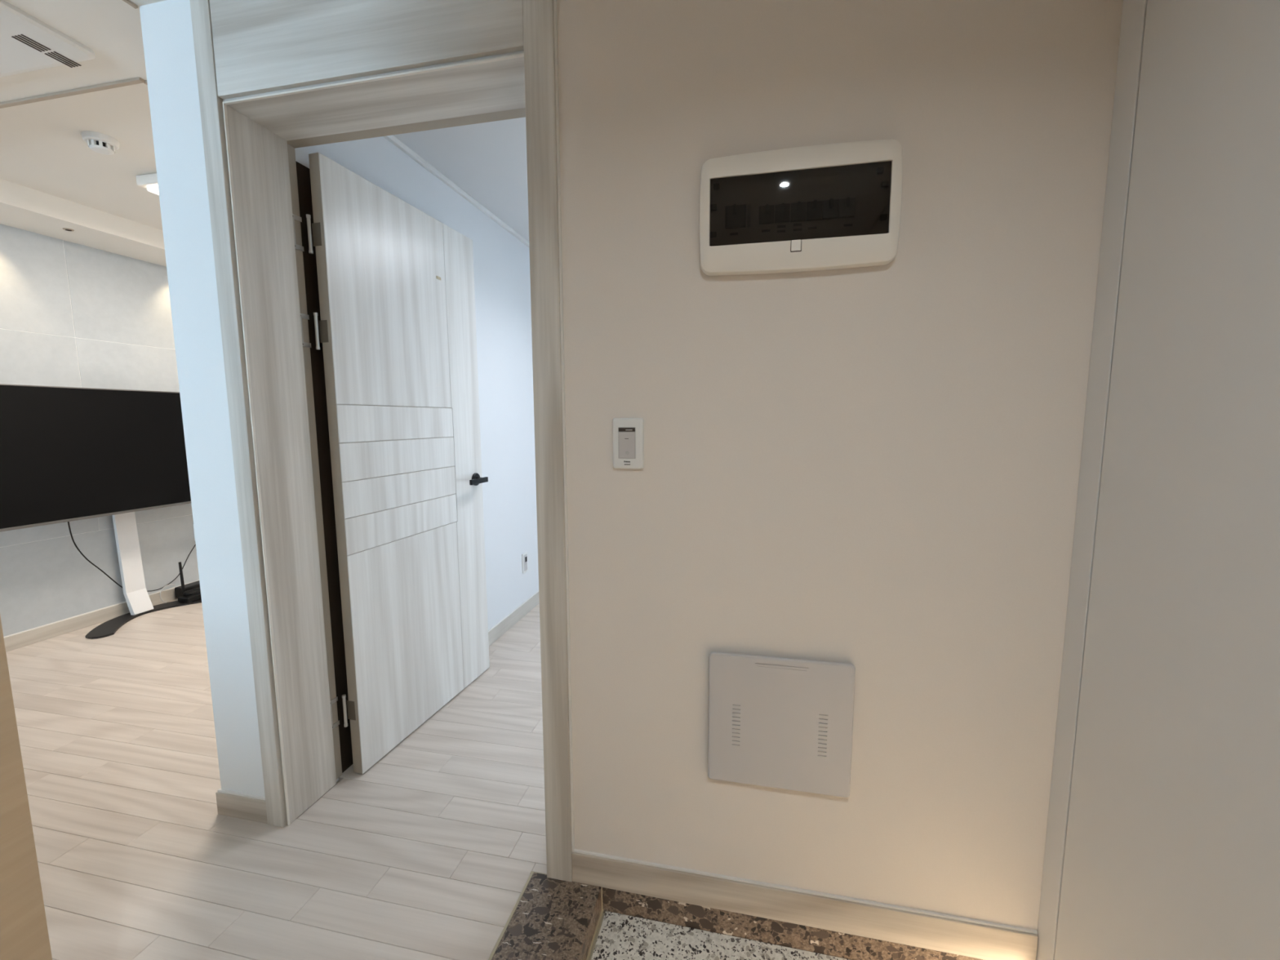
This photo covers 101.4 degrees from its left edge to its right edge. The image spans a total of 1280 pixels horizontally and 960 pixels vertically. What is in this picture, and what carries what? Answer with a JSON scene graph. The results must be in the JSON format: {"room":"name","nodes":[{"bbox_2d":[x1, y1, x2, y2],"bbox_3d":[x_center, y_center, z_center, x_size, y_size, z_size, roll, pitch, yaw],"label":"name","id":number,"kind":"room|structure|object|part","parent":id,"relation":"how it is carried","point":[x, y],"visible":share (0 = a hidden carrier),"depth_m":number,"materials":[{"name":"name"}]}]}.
{"room":"apartment entryway","nodes":[
{"label":"apartment entryway","id":0,"kind":"room"},
{"bbox_2d":[0,615,52,959],"bbox_3d":[-1.272,0.240,-0.569,0.382,2.500,2.604,1,7,12],"label":"wall","id":1,"kind":"structure","parent":0,"point":[24,931],"depth_m":0.68,"materials":[{"name":"beige wood"}]},
{"bbox_2d":[0,83,162,230],"bbox_3d":[-2.220,-1.591,3.283,1.980,0.140,3.000,1,7,12],"label":"ceiling","id":2,"kind":"structure","parent":0,"point":[43,148],"depth_m":2.23,"materials":[{"name":"paint"}]},
{"bbox_2d":[80,130,119,155],"bbox_3d":[-2.188,-1.361,2.128,0.108,0.052,0.108,1,7,12],"label":"smoke detector","id":3,"kind":"object","parent":2,"relation":"attached to","point":[100,143],"visible":1,"depth_m":2.10,"materials":[{"name":"white plastic"}]},
{"bbox_2d":[136,173,159,195],"bbox_3d":[-1.912,-1.454,2.964,0.650,0.062,1.200,1,7,12],"label":"lamp","id":4,"kind":"object","parent":2,"relation":"attached to","point":[148,181],"visible":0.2,"depth_m":2.44,"materials":[{"name":"beige plastic"}]},
{"bbox_2d":[146,186,159,195],"bbox_3d":[-1.912,-1.432,2.967,0.600,0.017,1.150,1,7,12],"label":"diffuser","id":5,"kind":"object","parent":4,"relation":"attached to","point":[154,189],"depth_m":2.47,"materials":[{"name":"white plastic"}]},
{"bbox_2d":[0,178,166,266],"bbox_3d":[-2.998,-1.484,3.479,0.380,0.110,2.970,1,7,12],"label":"ceiling","id":6,"kind":"structure","parent":0,"point":[22,207],"depth_m":2.83,"materials":[{"name":"paint"}]},
{"bbox_2d":[62,227,74,231],"bbox_3d":[-3.085,-1.350,2.829,0.044,0.006,0.044,1,7,12],"label":"recessed light","id":7,"kind":"object","parent":6,"relation":"in","point":[64,228],"visible":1,"depth_m":2.82,"materials":[{"name":"white metal"}]},
{"bbox_2d":[0,223,199,636],"bbox_3d":[-3.608,-0.200,2.022,0.150,2.800,6.750,1,7,12],"label":"wall","id":8,"kind":"structure","parent":0,"point":[72,314],"depth_m":3.08,"materials":[{"name":"white tile"}]},
{"bbox_3d":[-3.429,-1.108,2.438,0.010,0.691,1.197,1,7,12],"label":"panel","id":9,"kind":"part","parent":8,"relation":"part of","materials":[{"name":"white tile"}]},
{"bbox_3d":[-3.424,-0.194,2.544,0.010,1.143,1.197,1,7,12],"label":"panel","id":10,"kind":"part","parent":8,"relation":"part of","materials":[{"name":"white tile"}]},
{"bbox_3d":[-3.298,0.587,3.205,0.010,0.557,1.197,1,7,12],"label":"panel","id":11,"kind":"part","parent":8,"relation":"part of","materials":[{"name":"white paint"}]},
{"bbox_2d":[3,580,197,652],"bbox_3d":[-3.529,0.955,2.114,0.011,0.083,6.400,1,7,12],"label":"baseboard","id":12,"kind":"structure","parent":8,"relation":"attached to","point":[18,640],"depth_m":3.07,"materials":[{"name":"brown wood"}]},
{"bbox_3d":[-3.176,-1.244,3.603,0.010,0.691,1.197,1,7,12],"label":"panel","id":13,"kind":"part","parent":8,"relation":"part of","materials":[{"name":"white tile"}]},
{"bbox_3d":[-3.171,-0.330,3.709,0.010,1.143,1.197,1,7,12],"label":"panel","id":14,"kind":"part","parent":8,"relation":"part of","materials":[{"name":"white tile"}]},
{"bbox_3d":[-3.159,0.368,3.781,0.010,0.122,0.113,1,7,12],"label":"wall socket","id":15,"kind":"object","parent":8,"relation":"attached to","visible":0},
{"bbox_2d":[146,543,195,591],"bbox_3d":[-3.185,0.570,3.587,0.021,0.299,0.391,1,7,11],"label":"cable","id":16,"kind":"object","parent":15,"relation":"attached to","point":[195,544],"visible":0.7,"depth_m":3.60,"materials":[{"name":"black plastic"}]},
{"bbox_2d":[0,0,528,241],"bbox_3d":[-0.883,-1.301,1.198,5.480,0.150,6.550,1,7,12],"label":"ceiling","id":17,"kind":"structure","parent":0,"point":[112,29],"depth_m":1.75,"materials":[{"name":"paint"}]},
{"bbox_2d":[0,0,95,77],"bbox_3d":[-2.085,-1.203,1.137,0.770,0.019,1.033,1,7,12],"label":"air conditioner","id":18,"kind":"object","parent":17,"relation":"attached to","point":[27,43],"visible":1,"depth_m":1.50,"materials":[{"name":"white plastic"}]},
{"bbox_2d":[0,76,147,108],"bbox_3d":[-2.038,-1.461,3.269,1.586,0.018,2.979,1,7,12],"label":"trim","id":19,"kind":"structure","parent":17,"relation":"attached to","point":[135,80],"depth_m":1.72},
{"bbox_2d":[5,598,546,959],"bbox_3d":[-0.855,1.149,1.556,5.480,0.200,6.400,1,7,12],"label":"floor","id":20,"kind":"structure","parent":0,"point":[428,852],"depth_m":1.58,"materials":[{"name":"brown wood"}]},
{"bbox_2d":[85,511,201,639],"bbox_3d":[-3.106,0.338,3.263,0.275,1.040,0.722,1,7,12],"label":"stand","id":21,"kind":"object","parent":20,"relation":"on","point":[139,602],"visible":0.39,"depth_m":3.29,"materials":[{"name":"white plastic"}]},
{"bbox_2d":[0,383,191,532],"bbox_3d":[-3.035,-0.174,3.131,0.055,0.721,1.310,1,7,12],"label":"television","id":22,"kind":"object","parent":21,"relation":"attached to","point":[68,454],"visible":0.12,"depth_m":2.89,"materials":[{"name":"black plastic"}]},
{"bbox_2d":[67,521,122,587],"bbox_3d":[-3.222,0.455,3.130,0.095,0.605,0.495,-2,7,-12],"label":"power cable","id":23,"kind":"object","parent":22,"relation":"hanging from","point":[68,525],"visible":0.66,"depth_m":3.06,"materials":[{"name":"black plastic"}]},
{"bbox_3d":[-3.196,0.350,3.286,0.086,0.988,0.108,1,7,12],"label":"post","id":24,"kind":"part","parent":21,"relation":"part of","materials":[{"name":"white metal"}]},
{"bbox_3d":[-3.103,0.849,3.322,0.275,0.012,0.722,1,7,12],"label":"plate","id":25,"kind":"part","parent":21,"relation":"part of","materials":[{"name":"black metal"}]},
{"bbox_2d":[160,584,175,603],"bbox_3d":[-3.140,0.756,3.488,0.005,0.120,0.089,3,7,26],"label":"cable","id":26,"kind":"object","parent":21,"relation":"on","point":[167,584],"visible":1,"depth_m":3.46,"materials":[{"name":"grey plastic"}]},
{"bbox_2d":[177,561,201,603],"bbox_3d":[-3.045,0.681,3.568,0.119,0.262,0.170,1,7,12],"label":"router","id":27,"kind":"object","parent":21,"relation":"on","point":[184,598],"visible":0.56,"depth_m":3.53,"materials":[{"name":"black plastic"}]},
{"bbox_2d":[183,587,200,595],"bbox_3d":[-3.032,0.760,3.575,0.078,0.030,0.144,1,7,12],"label":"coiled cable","id":28,"kind":"object","parent":27,"relation":"on","point":[197,590],"visible":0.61,"depth_m":3.55,"materials":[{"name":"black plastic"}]},
{"bbox_2d":[174,580,199,598],"bbox_3d":[-3.126,0.763,3.675,0.085,0.075,0.195,1,7,12],"label":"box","id":29,"kind":"object","parent":20,"relation":"on","point":[178,591],"visible":0.45,"depth_m":3.60,"materials":[{"name":"black plastic"}]},
{"bbox_3d":[-3.126,0.728,3.671,0.079,0.003,0.189,1,7,12],"label":"lid","id":30,"kind":"part","parent":29,"relation":"part of","materials":[{"name":"black plastic"}]},
{"bbox_2d":[139,0,538,796],"bbox_3d":[-0.861,-0.231,3.044,0.226,2.600,3.200,1,7,12],"label":"wall","id":31,"kind":"structure","parent":0,"point":[166,27],"depth_m":1.57,"materials":[{"name":"white paint"}]},
{"bbox_2d":[122,0,137,8],"bbox_3d":[-1.616,-1.081,0.017,0.009,0.006,2.798,1,7,12],"label":"trim","id":32,"kind":"structure","parent":31,"relation":"attached to","point":[128,2],"depth_m":1.36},
{"bbox_2d":[215,788,267,823],"bbox_3d":[-0.884,0.822,3.167,0.190,0.080,3.211,1,7,12],"label":"baseboard","id":33,"kind":"structure","parent":31,"relation":"attached to","point":[248,806],"depth_m":1.61,"materials":[{"name":"brown wood"}]},
{"bbox_2d":[383,134,528,247],"bbox_3d":[-0.752,-1.415,2.923,0.018,0.022,2.820,1,7,12],"label":"trim","id":34,"kind":"structure","parent":31,"relation":"attached to","point":[392,139],"depth_m":2.38,"materials":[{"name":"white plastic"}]},
{"bbox_2d":[488,590,539,645],"bbox_3d":[-0.744,0.818,3.187,0.010,0.082,2.810,1,7,12],"label":"baseboard","id":35,"kind":"structure","parent":31,"relation":"attached to","point":[504,624],"depth_m":3.10,"materials":[{"name":"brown wood"}]},
{"bbox_2d":[521,551,528,573],"bbox_3d":[-0.718,0.516,3.275,0.012,0.124,0.072,1,7,12],"label":"wall outlet","id":36,"kind":"object","parent":31,"relation":"attached to","point":[524,556],"visible":1,"depth_m":3.26,"materials":[{"name":"white plastic"}]},
{"bbox_2d":[588,911,849,959],"bbox_3d":[0.299,1.370,-0.111,1.416,0.135,2.800,1,7,12],"label":"floor","id":37,"kind":"structure","parent":0,"point":[619,936],"depth_m":1.28,"materials":[{"name":"stone"}]},
{"bbox_2d":[1035,0,1279,959],"bbox_3d":[0.790,0.133,-0.311,0.409,2.362,2.700,1,7,12],"label":"cabinet","id":38,"kind":"object","parent":37,"relation":"on","point":[1162,837],"visible":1,"depth_m":0.80,"materials":[{"name":"white"}]},
{"bbox_2d":[556,0,1123,931],"bbox_3d":[0.121,0.014,1.325,2.420,2.500,0.220,1,7,12],"label":"wall","id":39,"kind":"structure","parent":0,"point":[875,469],"depth_m":1.14,"materials":[{"name":"white paint"}]},
{"bbox_2d":[190,0,574,881],"bbox_3d":[-0.615,-0.110,1.556,0.977,2.299,0.413,1,7,12],"label":"door frame","id":40,"kind":"structure","parent":39,"relation":"in","point":[276,77],"depth_m":1.39,"materials":[{"name":"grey wood"}]},
{"bbox_3d":[-1.105,-0.097,1.468,0.057,2.299,0.033,1,7,12],"label":"casing","id":41,"kind":"part","parent":40,"relation":"part of","materials":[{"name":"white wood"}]},
{"bbox_3d":[-0.669,-1.103,1.252,0.842,0.254,0.024,1,7,12],"label":"transom panel","id":42,"kind":"part","parent":40,"relation":"part of","materials":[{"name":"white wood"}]},
{"bbox_2d":[292,152,489,773],"bbox_3d":[-0.863,-0.028,2.054,0.107,2.012,0.862,2,7,17],"label":"door","id":43,"kind":"structure","parent":40,"relation":"attached to","point":[398,340],"depth_m":1.94,"materials":[{"name":"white wood"}]},
{"bbox_3d":[-1.041,-0.751,1.591,0.002,0.100,0.038,2,7,15],"label":"frame plate","id":44,"kind":"part","parent":43,"relation":"part of","materials":[{"name":"silver metal"}]},
{"bbox_3d":[-1.039,-0.463,1.624,0.002,0.100,0.038,2,7,15],"label":"frame plate","id":45,"kind":"part","parent":43,"relation":"part of","materials":[{"name":"silver metal"}]},
{"bbox_3d":[-0.993,-0.754,1.609,0.032,0.068,0.002,2,7,15],"label":"plate","id":46,"kind":"part","parent":43,"relation":"part of","materials":[{"name":"silver metal"}]},
{"bbox_3d":[-0.991,-0.466,1.643,0.032,0.068,0.002,2,7,15],"label":"plate","id":47,"kind":"part","parent":43,"relation":"part of","materials":[{"name":"silver metal"}]},
{"bbox_3d":[-1.033,0.788,1.769,0.002,0.100,0.038,2,7,15],"label":"frame plate","id":48,"kind":"part","parent":43,"relation":"part of","materials":[{"name":"silver metal"}]},
{"bbox_3d":[-0.985,0.786,1.788,0.032,0.068,0.002,2,7,15],"label":"plate","id":49,"kind":"part","parent":43,"relation":"part of","materials":[{"name":"silver metal"}]},
{"bbox_3d":[-0.886,-0.646,1.903,0.003,0.749,0.596,2,7,15],"label":"panel","id":50,"kind":"part","parent":43,"relation":"part of","materials":[{"name":"white wood"}]},
{"bbox_3d":[-0.883,-0.212,1.957,0.003,0.121,0.602,2,7,15],"label":"panel","id":51,"kind":"part","parent":43,"relation":"part of","materials":[{"name":"white wood"}]},
{"bbox_3d":[-0.882,-0.089,1.972,0.003,0.124,0.602,2,7,15],"label":"panel","id":52,"kind":"part","parent":43,"relation":"part of","materials":[{"name":"white wood"}]},
{"bbox_3d":[-0.881,0.034,1.986,0.003,0.119,0.602,2,7,15],"label":"panel","id":53,"kind":"part","parent":43,"relation":"part of","materials":[{"name":"white wood"}]},
{"bbox_3d":[-0.881,0.155,2.000,0.003,0.120,0.602,2,7,15],"label":"panel","id":54,"kind":"part","parent":43,"relation":"part of","materials":[{"name":"white wood"}]},
{"bbox_3d":[-0.879,0.599,2.048,0.003,0.769,0.596,2,7,15],"label":"panel","id":55,"kind":"part","parent":43,"relation":"part of","materials":[{"name":"white wood"}]},
{"bbox_3d":[-0.723,0.004,2.354,0.013,0.023,0.131,2,7,15],"label":"lever","id":56,"kind":"part","parent":43,"relation":"part of","materials":[{"name":"black plastic"}]},
{"bbox_3d":[-0.217,-0.079,1.277,0.070,2.299,0.033,1,7,12],"label":"casing","id":57,"kind":"part","parent":40,"relation":"part of","materials":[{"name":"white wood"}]},
{"bbox_2d":[488,871,603,959],"bbox_3d":[-0.489,1.259,0.046,0.205,0.076,2.797,1,7,12],"label":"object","id":58,"kind":"structure","parent":39,"relation":"attached to","point":[550,918],"depth_m":1.28,"materials":[{"name":"brown stone"}]},
{"bbox_2d":[612,417,644,468],"bbox_3d":[-0.028,-0.086,1.225,0.073,0.118,0.014,1,7,12],"label":"wall switch","id":59,"kind":"object","parent":39,"relation":"attached to","point":[628,433],"visible":1,"depth_m":1.22,"materials":[{"name":"white plastic"}]},
{"bbox_2d":[707,651,855,797],"bbox_3d":[0.323,0.566,1.222,0.324,0.320,0.020,1,7,12],"label":"cover plate","id":60,"kind":"object","parent":39,"relation":"attached to","point":[779,722],"visible":1,"depth_m":1.21,"materials":[{"name":"grey plastic"}]},
{"bbox_2d":[601,887,983,959],"bbox_3d":[0.593,1.116,1.235,1.416,0.076,0.016,1,7,12],"label":"trim","id":61,"kind":"structure","parent":39,"relation":"attached to","point":[839,944],"depth_m":1.29,"materials":[{"name":"brown stone"}]},
{"bbox_2d":[698,138,902,275],"bbox_3d":[0.323,-0.558,1.083,0.402,0.242,0.032,1,7,12],"label":"box","id":62,"kind":"object","parent":39,"relation":"attached to","point":[837,206],"visible":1,"depth_m":1.07,"materials":[{"name":"beige plastic"}]},
{"bbox_2d":[571,848,1038,959],"bbox_3d":[0.349,1.031,1.276,1.081,0.088,0.012,1,7,12],"label":"baseboard","id":63,"kind":"structure","parent":39,"relation":"attached to","point":[933,931],"depth_m":1.26,"materials":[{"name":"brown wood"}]}
]}

